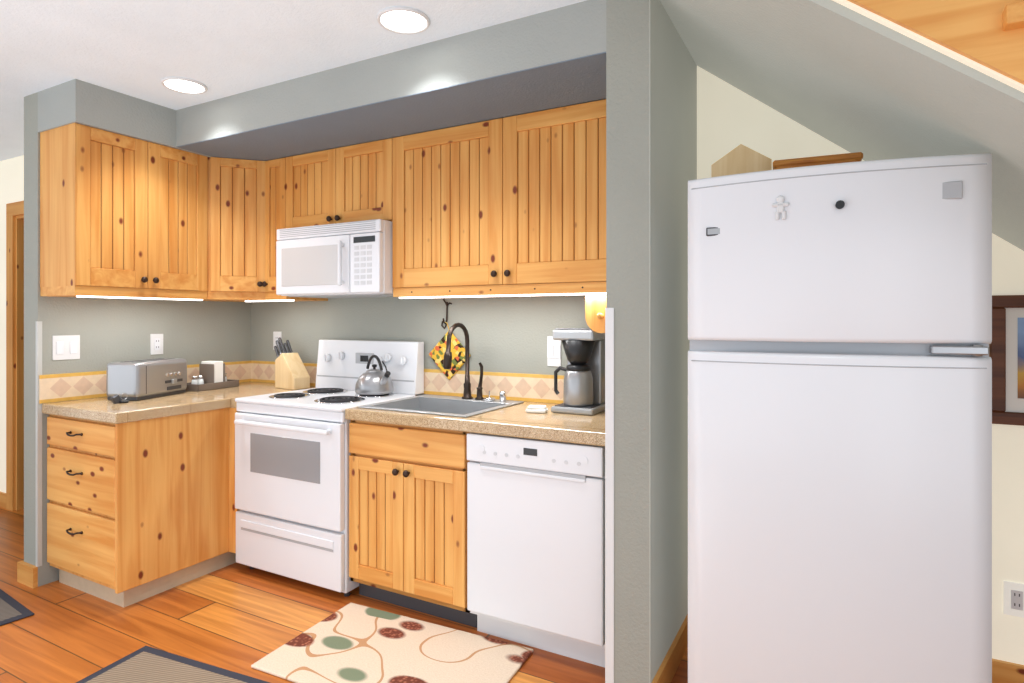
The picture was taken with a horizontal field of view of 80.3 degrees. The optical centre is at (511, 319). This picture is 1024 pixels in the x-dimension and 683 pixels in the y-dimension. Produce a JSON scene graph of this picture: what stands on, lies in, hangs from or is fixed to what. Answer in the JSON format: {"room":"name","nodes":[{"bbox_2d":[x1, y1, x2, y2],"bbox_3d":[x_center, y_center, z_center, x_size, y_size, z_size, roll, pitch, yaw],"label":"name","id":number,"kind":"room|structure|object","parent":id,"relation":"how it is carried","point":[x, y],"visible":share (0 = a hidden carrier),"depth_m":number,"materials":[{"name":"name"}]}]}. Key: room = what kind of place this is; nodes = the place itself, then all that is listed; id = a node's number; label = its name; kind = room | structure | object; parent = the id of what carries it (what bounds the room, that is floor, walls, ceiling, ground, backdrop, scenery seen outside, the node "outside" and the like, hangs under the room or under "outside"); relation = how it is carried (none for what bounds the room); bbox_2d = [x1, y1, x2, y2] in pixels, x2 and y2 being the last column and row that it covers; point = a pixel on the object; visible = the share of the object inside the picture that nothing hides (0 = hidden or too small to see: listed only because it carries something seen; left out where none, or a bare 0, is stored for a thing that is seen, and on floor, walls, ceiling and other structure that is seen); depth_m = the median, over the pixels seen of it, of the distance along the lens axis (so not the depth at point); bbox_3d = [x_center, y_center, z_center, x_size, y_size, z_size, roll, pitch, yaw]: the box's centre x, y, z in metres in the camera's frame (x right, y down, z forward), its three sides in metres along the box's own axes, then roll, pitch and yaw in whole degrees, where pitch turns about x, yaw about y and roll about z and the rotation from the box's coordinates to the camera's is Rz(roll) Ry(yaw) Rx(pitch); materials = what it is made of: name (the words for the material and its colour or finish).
{"room":"kitchen","nodes":[
{"label":"kitchen","id":0,"kind":"room"},
{"bbox_2d":[0,155,23,492],"bbox_3d":[-3.538,0.100,4.339,3.060,2.460,0.120,0,0,29],"label":"wall","id":1,"kind":"structure","parent":0,"point":[11,180],"depth_m":4.31,"materials":[{"name":"beige paint"}]},
{"bbox_2d":[0,491,5,507],"bbox_3d":[-3.571,1.280,4.280,3.060,0.100,0.015,0,0,29],"label":"baseboard","id":2,"kind":"structure","parent":1,"relation":"attached to","point":[3,499],"depth_m":4.29,"materials":[{"name":"brown wood"}]},
{"bbox_2d":[6,201,23,510],"bbox_3d":[-3.072,0.260,4.076,1.010,2.140,0.138,0,0,29],"label":"door frame","id":3,"kind":"structure","parent":1,"relation":"attached to","point":[14,355],"depth_m":4.23,"materials":[{"name":"brown wood"}]},
{"bbox_2d":[24,92,250,586],"bbox_3d":[-2.123,0.100,3.593,0.140,2.460,1.240,0,0,29],"label":"wall","id":4,"kind":"structure","parent":0,"point":[108,330],"depth_m":3.20,"materials":[{"name":"grey paint"}]},
{"bbox_2d":[17,560,37,587],"bbox_3d":[-2.307,1.280,3.275,0.160,0.100,0.545,0,0,29],"label":"baseboard","id":5,"kind":"structure","parent":4,"relation":"attached to","point":[27,574],"depth_m":3.03,"materials":[{"name":"brown wood"}]},
{"bbox_2d":[36,321,41,566],"bbox_3d":[-2.360,0.620,3.026,0.020,1.220,0.020,0,0,29],"label":"trim","id":6,"kind":"structure","parent":4,"relation":"attached to","point":[38,452],"depth_m":3.02,"materials":[{"name":"white paint"}]},
{"bbox_2d":[52,335,79,359],"bbox_3d":[-2.293,0.145,3.123,0.010,0.125,0.125,0,0,29],"label":"switch plate","id":7,"kind":"object","parent":4,"relation":"attached to","point":[65,347],"visible":1,"depth_m":3.12,"materials":[{"name":"white plastic"}]},
{"bbox_2d":[40,123,207,299],"bbox_3d":[-2.030,-0.522,3.235,0.361,0.815,0.682,0,0,29],"label":"upper cabinet","id":8,"kind":"object","parent":4,"relation":"attached to","point":[123,215],"visible":1,"depth_m":3.05,"materials":[{"name":"brown wood"}]},
{"bbox_2d":[76,296,202,300],"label":"light","id":9,"kind":"object","parent":4,"relation":"attached to","point":[76,296],"depth_m":3.15,"materials":[{"name":"white plastic"}]},
{"bbox_2d":[39,360,251,403],"bbox_3d":[-2.056,0.348,3.560,0.008,0.141,1.235,0,0,29],"label":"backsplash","id":10,"kind":"structure","parent":4,"relation":"attached to","point":[68,386],"depth_m":3.19,"materials":[{"name":"beige tile"}]},
{"bbox_2d":[150,334,162,354],"bbox_3d":[-2.069,0.145,3.536,0.010,0.120,0.075,0,0,29],"label":"electrical outlet","id":11,"kind":"object","parent":4,"relation":"attached to","point":[156,344],"visible":1,"depth_m":3.53,"materials":[{"name":"white plastic"}]},
{"bbox_2d":[207,157,294,298],"bbox_3d":[-1.642,-0.544,3.726,0.573,0.770,0.544,0,0,29],"label":"upper cabinet","id":12,"kind":"object","parent":4,"relation":"attached to","point":[245,197],"depth_m":3.52,"materials":[{"name":"brown wood"}]},
{"bbox_2d":[0,0,585,160],"bbox_3d":[-1.782,-1.170,1.349,9.000,0.080,5.140,0,0,29],"label":"ceiling","id":13,"kind":"structure","parent":0,"point":[142,49],"depth_m":2.46,"materials":[{"name":"white paint"}]},
{"bbox_2d":[161,77,207,93],"bbox_3d":[-1.577,-1.126,2.922,0.200,0.014,0.200,0,0,29],"label":"recessed light","id":14,"kind":"object","parent":13,"relation":"in","point":[183,85],"visible":1,"depth_m":2.91,"materials":[{"name":"white plastic"}]},
{"bbox_2d":[377,6,429,33],"bbox_3d":[-0.408,-1.126,2.287,0.200,0.014,0.200,0,0,29],"label":"recessed light","id":15,"kind":"object","parent":13,"relation":"in","point":[401,20],"visible":0.98,"depth_m":2.28,"materials":[{"name":"white plastic"}]},
{"bbox_2d":[38,0,605,160],"bbox_3d":[-0.835,-1.030,2.894,2.790,0.200,1.240,0,0,29],"label":"soffit","id":16,"kind":"structure","parent":0,"point":[550,59],"depth_m":2.70,"materials":[{"name":"grey paint"}]},
{"bbox_2d":[0,507,687,682],"bbox_3d":[-1.782,1.370,1.349,9.000,0.080,5.140,0,0,29],"label":"floor","id":17,"kind":"structure","parent":0,"point":[236,617],"depth_m":2.64,"materials":[{"name":"brown wood"}]},
{"bbox_2d":[0,589,33,625],"bbox_3d":[-2.701,1.325,2.758,0.950,0.009,0.580,0,0,34],"label":"doormat","id":18,"kind":"object","parent":17,"relation":"on","point":[12,609],"visible":1,"depth_m":2.75,"materials":[{"name":"grey fabric"}]},
{"bbox_2d":[47,408,239,606],"bbox_3d":[-1.754,0.900,3.390,0.695,0.859,1.239,0,0,29],"label":"base cabinet","id":19,"kind":"object","parent":17,"relation":"on","point":[137,511],"visible":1,"depth_m":2.92,"materials":[{"name":"brown wood"}]},
{"bbox_2d":[42,381,604,446],"bbox_3d":[-0.832,0.445,2.900,2.788,0.050,1.224,0,0,29],"label":"countertop","id":20,"kind":"structure","parent":19,"relation":"on","point":[518,420],"depth_m":2.75,"materials":[{"name":"granite"}]},
{"bbox_2d":[110,393,128,403],"bbox_3d":[-1.968,0.402,3.041,0.060,0.061,0.079,0,0,29],"label":"bunch","id":21,"kind":"object","parent":20,"relation":"on","point":[115,399],"visible":0.92,"depth_m":3.02,"materials":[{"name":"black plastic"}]},
{"bbox_2d":[106,358,186,400],"bbox_3d":[-1.978,0.321,3.312,0.205,0.196,0.390,0,0,9],"label":"toaster","id":22,"kind":"object","parent":20,"relation":"on","point":[136,380],"visible":1,"depth_m":3.18,"materials":[{"name":"silver metal"}]},
{"bbox_2d":[186,360,238,390],"bbox_3d":[-1.833,0.337,3.686,0.150,0.165,0.300,0,0,22],"label":"shakers","id":23,"kind":"object","parent":20,"relation":"on","point":[212,375],"visible":0.88,"depth_m":3.65,"materials":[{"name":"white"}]},
{"bbox_2d":[274,337,309,389],"bbox_3d":[-1.361,0.265,3.715,0.256,0.308,0.110,0,0,37],"label":"knife block","id":24,"kind":"object","parent":20,"relation":"on","point":[291,372],"visible":1,"depth_m":3.67,"materials":[{"name":"brown wood"}]},
{"bbox_2d":[358,394,523,416],"bbox_3d":[-0.335,0.506,2.967,0.610,0.186,0.535,0,0,29],"label":"stainless steel sink","id":25,"kind":"object","parent":20,"relation":"in","point":[455,406],"visible":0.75,"depth_m":3.10,"materials":[{"name":"grey metal"}]},
{"bbox_2d":[443,323,505,401],"bbox_3d":[-0.186,0.214,3.039,0.262,0.396,0.235,0,0,29],"label":"bronze faucet","id":26,"kind":"object","parent":20,"relation":"on","point":[447,362],"visible":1,"depth_m":3.11,"materials":[{"name":"brown metal"}]},
{"bbox_2d":[526,405,547,412],"bbox_3d":[0.113,0.405,2.744,0.090,0.028,0.070,0,0,17],"label":"cloth","id":27,"kind":"object","parent":20,"relation":"on","point":[537,409],"visible":1,"depth_m":2.72,"materials":[{"name":"white fabric"}]},
{"bbox_2d":[551,328,604,414],"bbox_3d":[0.306,0.230,2.786,0.220,0.378,0.230,0,0,29],"label":"coffee maker","id":28,"kind":"object","parent":20,"relation":"on","point":[584,381],"visible":0.96,"depth_m":2.71,"materials":[{"name":"silver metal"}]},
{"bbox_2d":[76,646,269,682],"bbox_3d":[-1.167,1.325,1.924,1.000,0.009,0.750,0,0,23],"label":"doormat","id":29,"kind":"object","parent":17,"relation":"on","point":[146,664],"visible":1,"depth_m":2.27,"materials":[{"name":"grey fabric"}]},
{"bbox_2d":[234,340,423,596],"bbox_3d":[-0.987,0.728,3.275,0.758,1.205,0.685,0,0,29],"label":"range","id":30,"kind":"object","parent":17,"relation":"on","point":[292,453],"visible":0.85,"depth_m":3.03,"materials":[{"name":"white metal"}]},
{"bbox_2d":[355,355,393,394],"bbox_3d":[-0.734,0.297,3.296,0.208,0.208,0.262,0,0,-42],"label":"kettle","id":31,"kind":"object","parent":30,"relation":"on","point":[374,381],"visible":1,"depth_m":3.24,"materials":[{"name":"silver metal"}]},
{"bbox_2d":[251,603,532,682],"bbox_3d":[-0.455,1.323,2.369,0.958,0.012,0.617,0,0,29],"label":"rug","id":32,"kind":"object","parent":17,"relation":"on","point":[352,643],"visible":1,"depth_m":2.38,"materials":[{"name":"beige fabric"}]},
{"bbox_2d":[349,420,476,627],"bbox_3d":[-0.344,0.900,2.960,0.666,0.859,0.650,0,0,29],"label":"base cabinet","id":33,"kind":"object","parent":17,"relation":"on","point":[407,516],"visible":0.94,"depth_m":2.69,"materials":[{"name":"brown wood"}]},
{"bbox_2d":[467,432,604,667],"bbox_3d":[0.218,0.901,2.654,0.602,0.858,0.616,0,0,29],"label":"dishwasher","id":34,"kind":"object","parent":17,"relation":"on","point":[535,543],"visible":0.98,"depth_m":2.38,"materials":[{"name":"white plastic"}]},
{"bbox_2d":[688,153,991,682],"bbox_3d":[0.993,0.455,1.955,0.740,1.750,0.732,0,0,24],"label":"refrigerator","id":35,"kind":"object","parent":17,"relation":"on","point":[839,430],"visible":1,"depth_m":1.62,"materials":[{"name":"white metal"}]},
{"bbox_2d":[711,144,771,176],"bbox_3d":[0.816,-0.509,2.160,0.220,0.227,0.042,0,0,24],"label":"cutting board","id":36,"kind":"object","parent":35,"relation":"on","point":[740,158],"visible":0.26,"depth_m":2.15,"materials":[{"name":"brown wood"}]},
{"bbox_2d":[773,152,862,169],"bbox_3d":[1.022,-0.460,2.036,0.267,0.128,0.210,0,0,24],"label":"tray","id":37,"kind":"object","parent":35,"relation":"on","point":[820,160],"visible":0.08,"depth_m":1.94,"materials":[{"name":"brown wood"}]},
{"bbox_2d":[251,66,1023,664],"bbox_3d":[0.753,0.100,2.812,5.940,2.460,0.150,0,0,29],"label":"wall","id":38,"kind":"structure","parent":0,"point":[508,334],"depth_m":2.97,"materials":[{"name":"grey paint"}]},
{"bbox_2d":[245,300,293,301],"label":"light","id":39,"kind":"object","parent":38,"relation":"attached to","point":[257,300],"depth_m":3.63,"materials":[{"name":"white plastic"}]},
{"bbox_2d":[273,332,281,349],"bbox_3d":[-1.539,0.140,3.977,0.075,0.120,0.010,0,0,29],"label":"outlet","id":40,"kind":"object","parent":38,"relation":"attached to","point":[276,335],"visible":0.62,"depth_m":3.98,"materials":[{"name":"white plastic"}]},
{"bbox_2d":[283,138,390,228],"bbox_3d":[-0.878,-0.717,3.433,0.780,0.425,0.329,0,0,29],"label":"upper cabinet","id":41,"kind":"object","parent":38,"relation":"attached to","point":[352,183],"depth_m":3.28,"materials":[{"name":"brown wood"}]},
{"bbox_2d":[276,219,392,297],"bbox_3d":[-0.900,-0.316,3.374,0.749,0.375,0.451,0,0,29],"label":"over-the-range microwave","id":42,"kind":"object","parent":41,"relation":"attached to","point":[346,260],"visible":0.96,"depth_m":3.17,"materials":[{"name":"white plastic"}]},
{"bbox_2d":[251,361,564,403],"bbox_3d":[-0.541,0.348,3.435,2.790,0.141,0.008,0,0,29],"label":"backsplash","id":43,"kind":"structure","parent":38,"relation":"attached to","point":[527,387],"depth_m":3.21,"materials":[{"name":"beige tile"}]},
{"bbox_2d":[429,299,470,379],"bbox_3d":[-0.348,0.109,3.310,0.272,0.444,0.045,0,0,29],"label":"pot holder","id":44,"kind":"object","parent":38,"relation":"attached to","point":[436,353],"visible":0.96,"depth_m":3.31,"materials":[{"name":"yellow fabric"}]},
{"bbox_2d":[391,115,534,294],"bbox_3d":[-0.244,-0.544,3.089,0.783,0.770,0.329,0,0,29],"label":"upper cabinet","id":45,"kind":"object","parent":38,"relation":"attached to","point":[513,205],"depth_m":2.92,"materials":[{"name":"brown wood"}]},
{"bbox_2d":[399,293,605,298],"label":"light","id":46,"kind":"object","parent":38,"relation":"attached to","point":[399,297],"depth_m":2.83,"materials":[{"name":"white plastic"}]},
{"bbox_2d":[547,336,560,366],"bbox_3d":[0.210,0.160,3.027,0.075,0.150,0.009,0,0,29],"label":"electrical outlet","id":47,"kind":"object","parent":38,"relation":"attached to","point":[553,352],"visible":0.9,"depth_m":3.03,"materials":[{"name":"white plastic"}]},
{"bbox_2d":[519,99,605,290],"bbox_3d":[0.286,-0.544,2.801,0.723,0.770,0.329,0,0,29],"label":"upper cabinet","id":48,"kind":"object","parent":38,"relation":"attached to","point":[562,150],"depth_m":2.65,"materials":[{"name":"brown wood"}]},
{"bbox_2d":[585,295,605,332],"bbox_3d":[0.430,-0.028,2.700,0.150,0.175,0.252,0,0,29],"label":"paper towel holder","id":49,"kind":"object","parent":48,"relation":"attached to","point":[595,306],"visible":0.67,"depth_m":2.63,"materials":[{"name":"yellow wood"}]},
{"bbox_2d":[652,614,1023,682],"bbox_3d":[1.898,1.280,1.689,2.855,0.100,0.750,0,0,29],"label":"baseboard","id":50,"kind":"structure","parent":38,"relation":"attached to","point":[1005,672],"depth_m":2.18,"materials":[{"name":"brown wood"}]},
{"bbox_2d":[832,0,1023,92],"bbox_3d":[1.695,-0.200,1.492,3.024,2.624,1.250,0,0,29],"label":"wood ceiling","id":51,"kind":"structure","parent":38,"relation":"attached to","point":[986,37],"depth_m":1.24,"materials":[{"name":"brown wood"}]},
{"bbox_2d":[989,295,1023,425],"bbox_3d":[2.006,0.144,2.039,0.640,0.461,0.028,0,0,29],"label":"picture frame","id":52,"kind":"object","parent":38,"relation":"attached to","point":[1006,350],"visible":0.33,"depth_m":2.16,"materials":[{"name":"brown wood"}]},
{"bbox_2d":[606,0,696,682],"bbox_3d":[0.576,0.100,2.407,0.155,2.460,0.750,0,0,29],"label":"wall","id":53,"kind":"structure","parent":0,"point":[651,118],"depth_m":2.10,"materials":[{"name":"grey paint"}]},
{"bbox_2d":[605,308,613,682],"bbox_3d":[0.346,0.645,2.119,0.031,1.370,0.031,0,0,29],"label":"trim","id":54,"kind":"structure","parent":53,"relation":"attached to","point":[609,495],"depth_m":2.11,"materials":[{"name":"white paint"}]},
{"bbox_2d":[660,0,1023,250],"bbox_3d":[1.791,-0.095,1.491,2.855,2.390,1.200,0,0,29],"label":"sloped ceiling","id":55,"kind":"structure","parent":0,"point":[845,78],"depth_m":1.70,"materials":[{"name":"grey paint"}]}
]}

